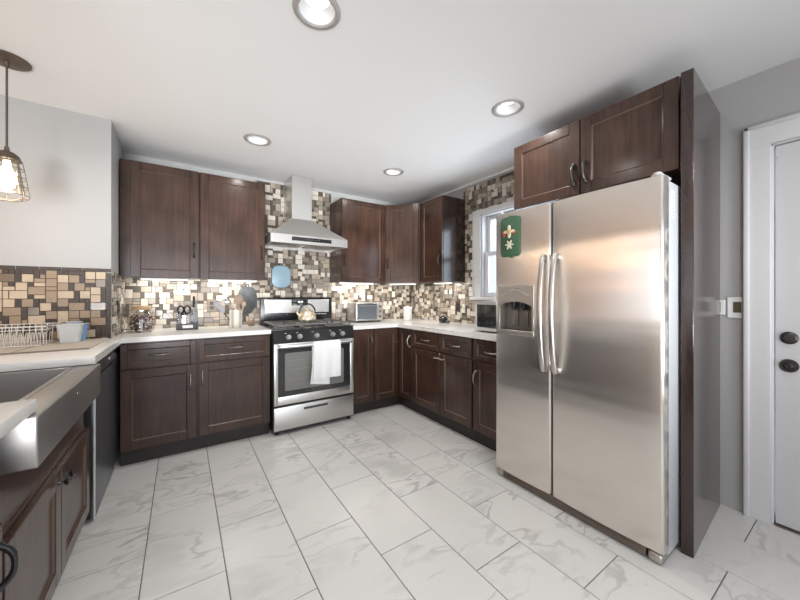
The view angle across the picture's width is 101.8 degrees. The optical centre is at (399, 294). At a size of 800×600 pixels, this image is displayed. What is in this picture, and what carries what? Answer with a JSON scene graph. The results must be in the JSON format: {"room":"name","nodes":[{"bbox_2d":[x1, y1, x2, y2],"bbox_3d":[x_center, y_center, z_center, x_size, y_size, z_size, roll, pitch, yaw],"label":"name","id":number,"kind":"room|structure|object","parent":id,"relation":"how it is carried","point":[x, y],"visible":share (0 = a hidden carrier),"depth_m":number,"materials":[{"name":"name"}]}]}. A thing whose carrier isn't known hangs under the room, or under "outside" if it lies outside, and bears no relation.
{"room":"kitchen","nodes":[
{"label":"kitchen","id":0,"kind":"room"},
{"bbox_2d":[0,95,124,462],"bbox_3d":[-2.624,0.005,2.251,1.051,2.424,0.737,0,0,-34],"label":"wall","id":1,"kind":"structure","parent":0,"point":[60,246],"depth_m":2.10,"materials":[{"name":"grey paint"}]},
{"bbox_2d":[117,300,119,315],"bbox_3d":[-2.113,0.099,2.442,0.008,0.118,0.075,0,0,-34],"label":"outlet plate","id":2,"kind":"object","parent":1,"relation":"attached to","point":[118,301],"visible":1,"depth_m":2.42,"materials":[{"name":"black plastic"}]},
{"bbox_2d":[125,153,410,329],"bbox_3d":[-1.080,0.005,3.668,3.105,2.424,0.106,0,0,-34],"label":"wall","id":3,"kind":"structure","parent":0,"point":[310,271],"depth_m":3.42,"materials":[{"name":"multicoloured tile"}]},
{"bbox_2d":[120,158,198,279],"bbox_3d":[-2.011,-0.596,2.750,0.522,0.910,0.382,0,0,-34],"label":"upper cabinet","id":4,"kind":"object","parent":3,"relation":"attached to","point":[159,204],"visible":1,"depth_m":2.62,"materials":[{"name":"brown wood"}]},
{"bbox_2d":[140,278,188,280],"bbox_3d":[-2.017,-0.136,2.789,0.340,0.016,0.044,0,0,-34],"label":"light bar","id":5,"kind":"object","parent":4,"relation":"attached to","point":[140,278],"visible":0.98,"depth_m":2.77,"materials":[{"name":"white plastic"}]},
{"bbox_2d":[207,299,215,311],"bbox_3d":[-1.804,0.101,3.112,0.078,0.118,0.008,0,0,-34],"label":"outlet plate","id":6,"kind":"object","parent":3,"relation":"attached to","point":[211,307],"visible":0.96,"depth_m":3.11,"materials":[{"name":"brown"}]},
{"bbox_2d":[198,172,264,280],"bbox_3d":[-1.574,-0.596,3.043,0.528,0.910,0.382,0,0,-34],"label":"upper cabinet","id":7,"kind":"object","parent":3,"relation":"attached to","point":[231,210],"visible":0.99,"depth_m":2.91,"materials":[{"name":"brown wood"}]},
{"bbox_2d":[207,279,256,281],"bbox_3d":[-1.585,-0.136,3.079,0.420,0.016,0.044,0,0,-34],"label":"light bar","id":8,"kind":"object","parent":7,"relation":"attached to","point":[207,279],"visible":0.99,"depth_m":3.08,"materials":[{"name":"white plastic"}]},
{"bbox_2d":[238,284,256,313],"bbox_3d":[-1.536,0.037,3.272,0.176,0.300,0.014,0,0,-34],"label":"serving board","id":9,"kind":"object","parent":3,"relation":"hanging from","point":[249,295],"visible":0.85,"depth_m":3.27,"materials":[{"name":"stone"}]},
{"bbox_2d":[271,264,290,287],"bbox_3d":[-1.270,-0.206,3.469,0.202,0.260,0.012,0,0,-34],"label":"board","id":10,"kind":"object","parent":3,"relation":"attached to","point":[280,274],"visible":1,"depth_m":3.46,"materials":[{"name":"blue plastic"}]},
{"bbox_2d":[265,175,346,252],"bbox_3d":[-0.995,-0.847,3.359,0.756,0.718,0.497,0,0,-34],"label":"range hood","id":11,"kind":"object","parent":3,"relation":"attached to","point":[298,232],"visible":1,"depth_m":3.28,"materials":[{"name":"silver metal"}]},
{"bbox_2d":[330,198,384,282],"bbox_3d":[-0.484,-0.596,3.775,0.548,0.910,0.382,0,0,-34],"label":"upper cabinet","id":12,"kind":"object","parent":3,"relation":"attached to","point":[362,224],"visible":0.98,"depth_m":3.65,"materials":[{"name":"brown wood"}]},
{"bbox_2d":[339,282,373,283],"bbox_3d":[-0.505,-0.136,3.804,0.440,0.016,0.044,0,0,-34],"label":"light bar","id":13,"kind":"object","parent":12,"relation":"attached to","point":[339,282],"visible":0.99,"depth_m":3.74,"materials":[{"name":"white plastic"}]},
{"bbox_2d":[374,203,429,283],"bbox_3d":[0.067,-0.596,3.988,0.632,0.910,0.635,0,0,-34],"label":"upper cabinet","id":14,"kind":"object","parent":3,"relation":"attached to","point":[402,221],"visible":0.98,"depth_m":3.75,"materials":[{"name":"brown wood"}]},
{"bbox_2d":[389,283,416,284],"bbox_3d":[0.035,-0.136,4.022,0.340,0.016,0.044,0,0,13],"label":"light bar","id":15,"kind":"object","parent":14,"relation":"attached to","point":[389,283],"visible":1,"depth_m":4.00,"materials":[{"name":"white plastic"}]},
{"bbox_2d":[0,0,799,203],"bbox_3d":[-0.570,-1.207,0.400,5.900,0.001,6.100,0,0,-34],"label":"ceiling","id":16,"kind":"structure","parent":0,"point":[414,87],"depth_m":1.72,"materials":[{"name":"paint"}]},
{"bbox_2d":[0,49,31,201],"bbox_3d":[-2.011,-0.844,1.661,0.172,0.725,0.172,0,0,-34],"label":"pendant lamp","id":17,"kind":"object","parent":16,"relation":"hanging from","point":[9,60],"visible":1,"depth_m":1.66,"materials":[{"name":"brown metal"}]},
{"bbox_2d":[243,133,270,145],"bbox_3d":[-1.106,-1.231,2.522,0.200,0.066,0.200,0,0,-34],"label":"recessed light","id":18,"kind":"object","parent":16,"relation":"in","point":[252,138],"visible":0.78,"depth_m":2.56,"materials":[{"name":"grey"}]},
{"bbox_2d":[292,0,340,29],"bbox_3d":[-0.351,-1.231,1.376,0.200,0.066,0.200,0,0,-34],"label":"recessed light","id":19,"kind":"object","parent":16,"relation":"in","point":[316,14],"visible":1,"depth_m":1.42,"materials":[{"name":"grey"}]},
{"bbox_2d":[383,168,403,175],"bbox_3d":[-0.063,-1.231,3.177,0.200,0.066,0.200,0,0,-34],"label":"recessed light","id":20,"kind":"object","parent":16,"relation":"in","point":[389,171],"visible":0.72,"depth_m":3.23,"materials":[{"name":"grey"}]},
{"bbox_2d":[492,99,524,116],"bbox_3d":[0.696,-1.231,2.096,0.200,0.066,0.200,0,0,-34],"label":"recessed light","id":21,"kind":"object","parent":16,"relation":"in","point":[508,107],"visible":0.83,"depth_m":2.13,"materials":[{"name":"grey"}]},
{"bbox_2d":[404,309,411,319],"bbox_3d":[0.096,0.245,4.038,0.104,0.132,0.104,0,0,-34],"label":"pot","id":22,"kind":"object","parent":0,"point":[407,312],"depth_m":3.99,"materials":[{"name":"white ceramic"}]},
{"bbox_2d":[51,404,799,599],"bbox_3d":[-0.570,1.218,0.400,6.000,0.002,6.200,0,0,-34],"label":"floor","id":23,"kind":"structure","parent":0,"point":[393,502],"depth_m":1.62,"materials":[{"name":"tile"}]},
{"bbox_2d":[0,489,18,599],"bbox_3d":[-1.098,0.776,0.414,0.658,0.879,0.672,0,0,-34],"label":"base cabinet","id":24,"kind":"object","parent":23,"relation":"on","point":[6,548],"visible":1,"depth_m":0.84,"materials":[{"name":"brown wood"}]},
{"bbox_2d":[0,399,35,438],"bbox_3d":[-1.129,0.318,0.427,0.700,0.037,0.767,0,0,-34],"label":"countertop","id":25,"kind":"structure","parent":24,"relation":"on","point":[13,413],"depth_m":0.85,"materials":[{"name":"stone"}]},
{"bbox_2d":[0,414,88,599],"bbox_3d":[-1.557,0.776,1.093,0.652,0.879,0.962,0,0,-34],"label":"base cabinet","id":26,"kind":"object","parent":23,"relation":"on","point":[45,508],"visible":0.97,"depth_m":1.16,"materials":[{"name":"brown wood"}]},
{"bbox_2d":[83,348,116,520],"bbox_3d":[-2.030,0.773,1.826,0.600,0.864,0.590,0,0,-34],"label":"dishwasher","id":27,"kind":"object","parent":23,"relation":"on","point":[98,417],"visible":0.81,"depth_m":1.88,"materials":[{"name":"black"}]},
{"bbox_2d":[83,406,89,520],"bbox_3d":[-2.047,0.769,1.816,0.560,0.856,0.586,0,0,-34],"label":"tub","id":28,"kind":"object","parent":27,"relation":"in","point":[86,415],"depth_m":1.73,"materials":[{"name":"black"}]},
{"bbox_2d":[120,334,269,465],"bbox_3d":[-1.700,0.776,2.781,1.000,0.879,0.658,0,0,-34],"label":"base cabinet","id":29,"kind":"object","parent":23,"relation":"on","point":[177,396],"visible":1,"depth_m":2.50,"materials":[{"name":"brown wood"}]},
{"bbox_2d":[0,324,270,371],"bbox_3d":[-1.766,0.318,2.264,1.690,0.037,1.459,0,0,-34],"label":"countertop","id":30,"kind":"structure","parent":29,"relation":"on","point":[42,360],"depth_m":1.94,"materials":[{"name":"stone"}]},
{"bbox_2d":[0,364,99,475],"bbox_3d":[-1.504,0.450,1.089,0.617,0.224,0.841,0,0,-34],"label":"farmhouse sink","id":31,"kind":"object","parent":30,"relation":"in","point":[62,395],"visible":0.99,"depth_m":1.11,"materials":[{"name":"silver metal"}]},
{"bbox_2d":[0,366,75,402],"bbox_3d":[-1.539,0.450,1.065,0.531,0.224,0.839,0,0,-34],"label":"basin","id":32,"kind":"object","parent":31,"relation":"in","point":[24,384],"depth_m":1.43,"materials":[{"name":"silver metal"}]},
{"bbox_2d":[0,338,107,354],"bbox_3d":[-2.104,0.294,1.836,0.612,0.009,0.516,0,0,-34],"label":"drying mat","id":33,"kind":"object","parent":30,"relation":"on","point":[88,343],"visible":0.81,"depth_m":1.80,"materials":[{"name":"brown fabric"}]},
{"bbox_2d":[0,322,61,347],"bbox_3d":[-2.257,0.232,1.851,0.406,0.112,0.302,0,0,-34],"label":"dish rack","id":34,"kind":"object","parent":33,"relation":"on","point":[5,338],"visible":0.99,"depth_m":1.88,"materials":[{"name":"white metal"}]},
{"bbox_2d":[55,323,84,342],"bbox_3d":[-2.035,0.234,2.006,0.121,0.112,0.097,0,0,-34],"label":"tub","id":35,"kind":"object","parent":33,"relation":"on","point":[70,332],"visible":1,"depth_m":1.98,"materials":[{"name":"white plastic"}]},
{"bbox_2d":[64,321,82,323],"bbox_3d":[-2.125,0.231,2.117,0.088,0.119,0.026,0,0,-34],"label":"tub","id":36,"kind":"object","parent":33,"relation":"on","point":[66,322],"visible":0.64,"depth_m":2.11,"materials":[{"name":"white plastic"}]},
{"bbox_2d":[81,323,88,339],"bbox_3d":[-2.083,0.238,2.088,0.121,0.105,0.065,0,0,-34],"label":"tub","id":37,"kind":"object","parent":33,"relation":"on","point":[85,327],"visible":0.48,"depth_m":2.10,"materials":[{"name":"blue plastic"}]},
{"bbox_2d":[131,306,151,331],"bbox_3d":[-2.106,0.194,2.645,0.178,0.209,0.178,0,0,-34],"label":"storage jar","id":38,"kind":"object","parent":30,"relation":"on","point":[132,307],"visible":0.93,"depth_m":2.59,"materials":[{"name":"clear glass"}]},
{"bbox_2d":[129,314,153,330],"bbox_3d":[-2.106,0.225,2.646,0.164,0.130,0.162,0,0,-34],"label":"sweets","id":39,"kind":"object","parent":38,"relation":"in","point":[142,322],"visible":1,"depth_m":2.61,"materials":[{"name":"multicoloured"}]},
{"bbox_2d":[176,323,197,329],"bbox_3d":[-1.849,0.216,2.823,0.160,0.165,0.092,0,0,-34],"label":"stand","id":40,"kind":"object","parent":30,"relation":"on","point":[179,326],"visible":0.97,"depth_m":2.79,"materials":[{"name":"grey metal"}]},
{"bbox_2d":[177,305,190,323],"bbox_3d":[-1.856,0.166,2.791,0.103,0.158,0.014,0,0,-34],"label":"scissors","id":41,"kind":"object","parent":40,"relation":"on","point":[184,312],"visible":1,"depth_m":2.79,"materials":[{"name":"silver metal"}]},
{"bbox_2d":[189,304,191,322],"bbox_3d":[-1.830,0.163,2.837,0.017,0.165,0.014,0,0,-34],"label":"kitchen knife","id":42,"kind":"object","parent":40,"relation":"in","point":[190,305],"visible":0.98,"depth_m":2.84,"materials":[{"name":"silver metal"}]},
{"bbox_2d":[193,296,194,321],"bbox_3d":[-1.810,0.128,2.850,0.017,0.235,0.014,0,0,-34],"label":"kitchen knife","id":43,"kind":"object","parent":40,"relation":"in","point":[193,296],"visible":1,"depth_m":2.85,"materials":[{"name":"silver metal"}]},
{"bbox_2d":[195,300,196,322],"bbox_3d":[-1.795,0.145,2.860,0.017,0.200,0.014,0,0,-34],"label":"kitchen knife","id":44,"kind":"object","parent":40,"relation":"in","point":[195,300],"visible":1,"depth_m":2.86,"materials":[{"name":"silver metal"}]},
{"bbox_2d":[229,310,241,327],"bbox_3d":[-1.528,0.218,3.021,0.106,0.160,0.106,0,0,-34],"label":"utensil crock","id":45,"kind":"object","parent":30,"relation":"on","point":[235,316],"visible":0.98,"depth_m":2.98,"materials":[{"name":"white ceramic"}]},
{"bbox_2d":[213,301,228,318],"bbox_3d":[-1.608,0.170,2.967,0.178,0.238,0.010,0,0,-34],"label":"spatula","id":46,"kind":"object","parent":45,"relation":"in","point":[218,305],"visible":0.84,"depth_m":2.95,"materials":[{"name":"silver"}]},
{"bbox_2d":[221,297,231,309],"bbox_3d":[-1.568,0.150,2.951,0.114,0.274,0.074,0,0,-11],"label":"ladle","id":47,"kind":"object","parent":45,"relation":"in","point":[226,299],"visible":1,"depth_m":2.94,"materials":[{"name":"silver metal"}]},
{"bbox_2d":[234,295,242,309],"bbox_3d":[-1.499,0.141,3.017,0.080,0.291,0.018,0,0,-32],"label":"wooden spoon","id":48,"kind":"object","parent":45,"relation":"in","point":[238,299],"visible":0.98,"depth_m":3.01,"materials":[{"name":"brown wood"}]},
{"bbox_2d":[247,317,254,325],"bbox_3d":[-1.452,0.259,3.168,0.072,0.080,0.072,0,0,-34],"label":"pot","id":49,"kind":"object","parent":30,"relation":"on","point":[251,322],"visible":1,"depth_m":3.15,"materials":[{"name":"beige ceramic"}]},
{"bbox_2d":[259,297,353,434],"bbox_3d":[-0.934,0.622,3.232,0.758,1.189,0.722,0,0,-34],"label":"stove","id":50,"kind":"object","parent":23,"relation":"on","point":[295,402],"visible":0.93,"depth_m":2.97,"materials":[{"name":"silver metal"}]},
{"bbox_2d":[295,303,315,321],"bbox_3d":[-0.931,0.170,3.259,0.177,0.180,0.177,0,0,11],"label":"tea kettle","id":51,"kind":"object","parent":50,"relation":"on","point":[307,314],"visible":1,"depth_m":3.20,"materials":[{"name":"silver ceramic"}]},
{"bbox_2d":[259,323,352,330],"bbox_3d":[-0.942,0.294,3.243,0.758,0.033,0.614,0,0,-34],"label":"cooktop","id":52,"kind":"object","parent":50,"relation":"in","point":[273,326],"depth_m":3.02,"materials":[{"name":"grey metal"}]},
{"bbox_2d":[310,339,340,383],"bbox_3d":[-0.686,0.617,2.975,0.288,0.400,0.076,0,0,-34],"label":"tea towel","id":53,"kind":"object","parent":50,"relation":"hanging from","point":[326,354],"visible":1,"depth_m":2.95,"materials":[{"name":"white fabric"}]},
{"bbox_2d":[353,329,372,413],"bbox_3d":[-0.537,0.783,3.561,0.252,0.866,0.657,0,0,-34],"label":"base cabinet","id":54,"kind":"object","parent":23,"relation":"on","point":[363,338],"visible":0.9,"depth_m":3.33,"materials":[{"name":"brown wood"}]},
{"bbox_2d":[372,327,415,411],"bbox_3d":[0.012,0.783,3.802,0.925,0.866,0.870,0,0,-34],"label":"base cabinet","id":55,"kind":"object","parent":23,"relation":"on","point":[392,347],"visible":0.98,"depth_m":3.48,"materials":[{"name":"brown wood"}]},
{"bbox_2d":[344,318,495,341],"bbox_3d":[0.245,0.331,3.226,1.185,0.037,2.104,0,0,-34],"label":"countertop","id":56,"kind":"structure","parent":55,"relation":"on","point":[452,328],"depth_m":3.32,"materials":[{"name":"stone"}]},
{"bbox_2d":[347,302,382,321],"bbox_3d":[-0.408,0.201,3.838,0.350,0.222,0.272,0,0,-34],"label":"toaster oven","id":57,"kind":"object","parent":56,"relation":"on","point":[356,311],"visible":0.98,"depth_m":3.74,"materials":[{"name":"silver metal"}]},
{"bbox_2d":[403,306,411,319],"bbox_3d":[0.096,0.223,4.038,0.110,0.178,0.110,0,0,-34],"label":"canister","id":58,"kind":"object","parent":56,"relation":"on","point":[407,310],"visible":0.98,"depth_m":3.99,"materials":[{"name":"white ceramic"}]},
{"bbox_2d":[439,315,447,322],"bbox_3d":[0.485,0.271,3.656,0.104,0.082,0.104,0,0,-34],"label":"sugar bowl","id":59,"kind":"object","parent":56,"relation":"on","point":[442,319],"visible":0.93,"depth_m":3.62,"materials":[{"name":"silver metal"}]},
{"bbox_2d":[475,300,495,331],"bbox_3d":[0.916,0.180,2.708,0.360,0.262,0.455,0,0,-34],"label":"microwave","id":60,"kind":"object","parent":56,"relation":"on","point":[485,311],"visible":0.17,"depth_m":2.69,"materials":[{"name":"grey metal"}]},
{"bbox_2d":[412,330,476,441],"bbox_3d":[0.597,0.783,3.168,0.658,0.866,0.832,0,0,-34],"label":"base cabinet","id":61,"kind":"object","parent":23,"relation":"on","point":[442,364],"visible":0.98,"depth_m":2.94,"materials":[{"name":"brown wood"}]},
{"bbox_2d":[472,338,495,450],"bbox_3d":[0.938,0.783,2.660,0.658,0.866,0.385,0,0,-34],"label":"base cabinet","id":62,"kind":"object","parent":23,"relation":"on","point":[484,351],"visible":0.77,"depth_m":2.56,"materials":[{"name":"brown wood"}]},
{"bbox_2d":[496,172,680,564],"bbox_3d":[1.186,0.329,2.012,0.812,1.775,0.932,0,0,-34],"label":"refrigerator","id":63,"kind":"object","parent":23,"relation":"on","point":[588,308],"visible":0.98,"depth_m":1.65,"materials":[{"name":"grey metal"}]},
{"bbox_2d":[501,215,519,257],"bbox_3d":[0.702,-0.375,2.087,0.028,0.276,0.140,0,0,-34],"label":"magnet","id":64,"kind":"object","parent":63,"relation":"attached to","point":[510,226],"visible":1,"depth_m":2.08,"materials":[{"name":"green paint"}]},
{"bbox_2d":[505,240,512,248],"bbox_3d":[0.702,-0.323,2.087,0.007,0.055,0.064,0,0,-34],"label":"flower","id":65,"kind":"object","parent":64,"relation":"on","point":[508,243],"depth_m":2.09,"materials":[{"name":"beige ceramic"}]},
{"bbox_2d":[503,225,514,237],"bbox_3d":[0.701,-0.407,2.087,0.009,0.084,0.084,0,0,-34],"label":"flower","id":66,"kind":"object","parent":64,"relation":"on","point":[508,230],"depth_m":2.08,"materials":[{"name":"white fabric"}]},
{"bbox_2d":[681,68,719,557],"bbox_3d":[1.589,0.083,1.706,0.628,2.267,0.046,0,0,-37],"label":"end panel","id":67,"kind":"object","parent":23,"relation":"on","point":[700,117],"visible":1,"depth_m":1.57,"materials":[{"name":"brown laminate"}]},
{"bbox_2d":[411,57,799,512],"bbox_3d":[1.872,0.005,1.979,0.126,2.424,6.000,0,0,-34],"label":"wall","id":68,"kind":"structure","parent":0,"point":[773,93],"depth_m":1.86,"materials":[{"name":"grey paint"}]},
{"bbox_2d":[420,195,464,282],"bbox_3d":[0.459,-0.596,3.639,0.372,0.910,0.378,0,0,-34],"label":"upper cabinet","id":69,"kind":"object","parent":68,"relation":"attached to","point":[442,218],"visible":0.99,"depth_m":3.51,"materials":[{"name":"brown laminate"}]},
{"bbox_2d":[434,282,452,283],"bbox_3d":[0.482,-0.136,3.660,0.044,0.016,0.280,0,0,-34],"label":"light bar","id":70,"kind":"object","parent":69,"relation":"attached to","point":[435,282],"visible":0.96,"depth_m":3.64,"materials":[{"name":"white plastic"}]},
{"bbox_2d":[455,301,459,311],"bbox_3d":[0.653,0.130,3.673,0.008,0.118,0.075,0,0,-34],"label":"outlet plate","id":71,"kind":"object","parent":68,"relation":"attached to","point":[457,303],"visible":1,"depth_m":3.67,"materials":[{"name":"brown"}]},
{"bbox_2d":[420,166,513,202],"bbox_3d":[0.740,-1.196,3.543,0.022,0.022,2.100,0,0,-34],"label":"trim","id":72,"kind":"structure","parent":68,"relation":"attached to","point":[511,168],"depth_m":3.42,"materials":[{"name":"paint"}]},
{"bbox_2d":[469,200,514,299],"bbox_3d":[1.081,-0.419,3.116,0.168,0.943,0.970,0,0,-34],"label":"window","id":73,"kind":"structure","parent":68,"relation":"in","point":[482,219],"depth_m":3.40,"materials":[{"name":"white paint"}]},
{"bbox_2d":[514,76,680,210],"bbox_3d":[1.313,-0.828,2.098,0.662,0.446,0.935,0,0,-34],"label":"upper cabinet","id":74,"kind":"object","parent":68,"relation":"attached to","point":[636,137],"visible":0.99,"depth_m":1.82,"materials":[{"name":"brown wood"}]},
{"bbox_2d":[720,300,724,314],"bbox_3d":[1.862,0.071,1.882,0.008,0.085,0.032,0,0,-34],"label":"light switch","id":75,"kind":"object","parent":68,"relation":"attached to","point":[722,302],"visible":0.57,"depth_m":1.88,"materials":[{"name":"white plastic"}]},
{"bbox_2d":[727,297,742,317],"bbox_3d":[1.893,0.071,1.837,0.008,0.118,0.062,0,0,-34],"label":"thermostat","id":76,"kind":"object","parent":68,"relation":"attached to","point":[734,304],"visible":1,"depth_m":1.83,"materials":[{"name":"white plastic"}]},
{"bbox_2d":[743,112,799,534],"bbox_3d":[2.243,0.149,1.407,0.144,2.135,1.031,0,0,-34],"label":"door","id":77,"kind":"structure","parent":68,"relation":"in","point":[771,149],"depth_m":1.72,"materials":[{"name":"white paint"}]},
{"label":"outside","id":78,"kind":"structure","parent":0,"visible":0},
{"bbox_2d":[490,247,495,292],"bbox_3d":[2.738,0.182,4.246,0.120,2.070,14.000,0,0,-34],"label":"wall","id":79,"kind":"structure","parent":78,"point":[492,259],"depth_m":5.77,"materials":[{"name":"white"}]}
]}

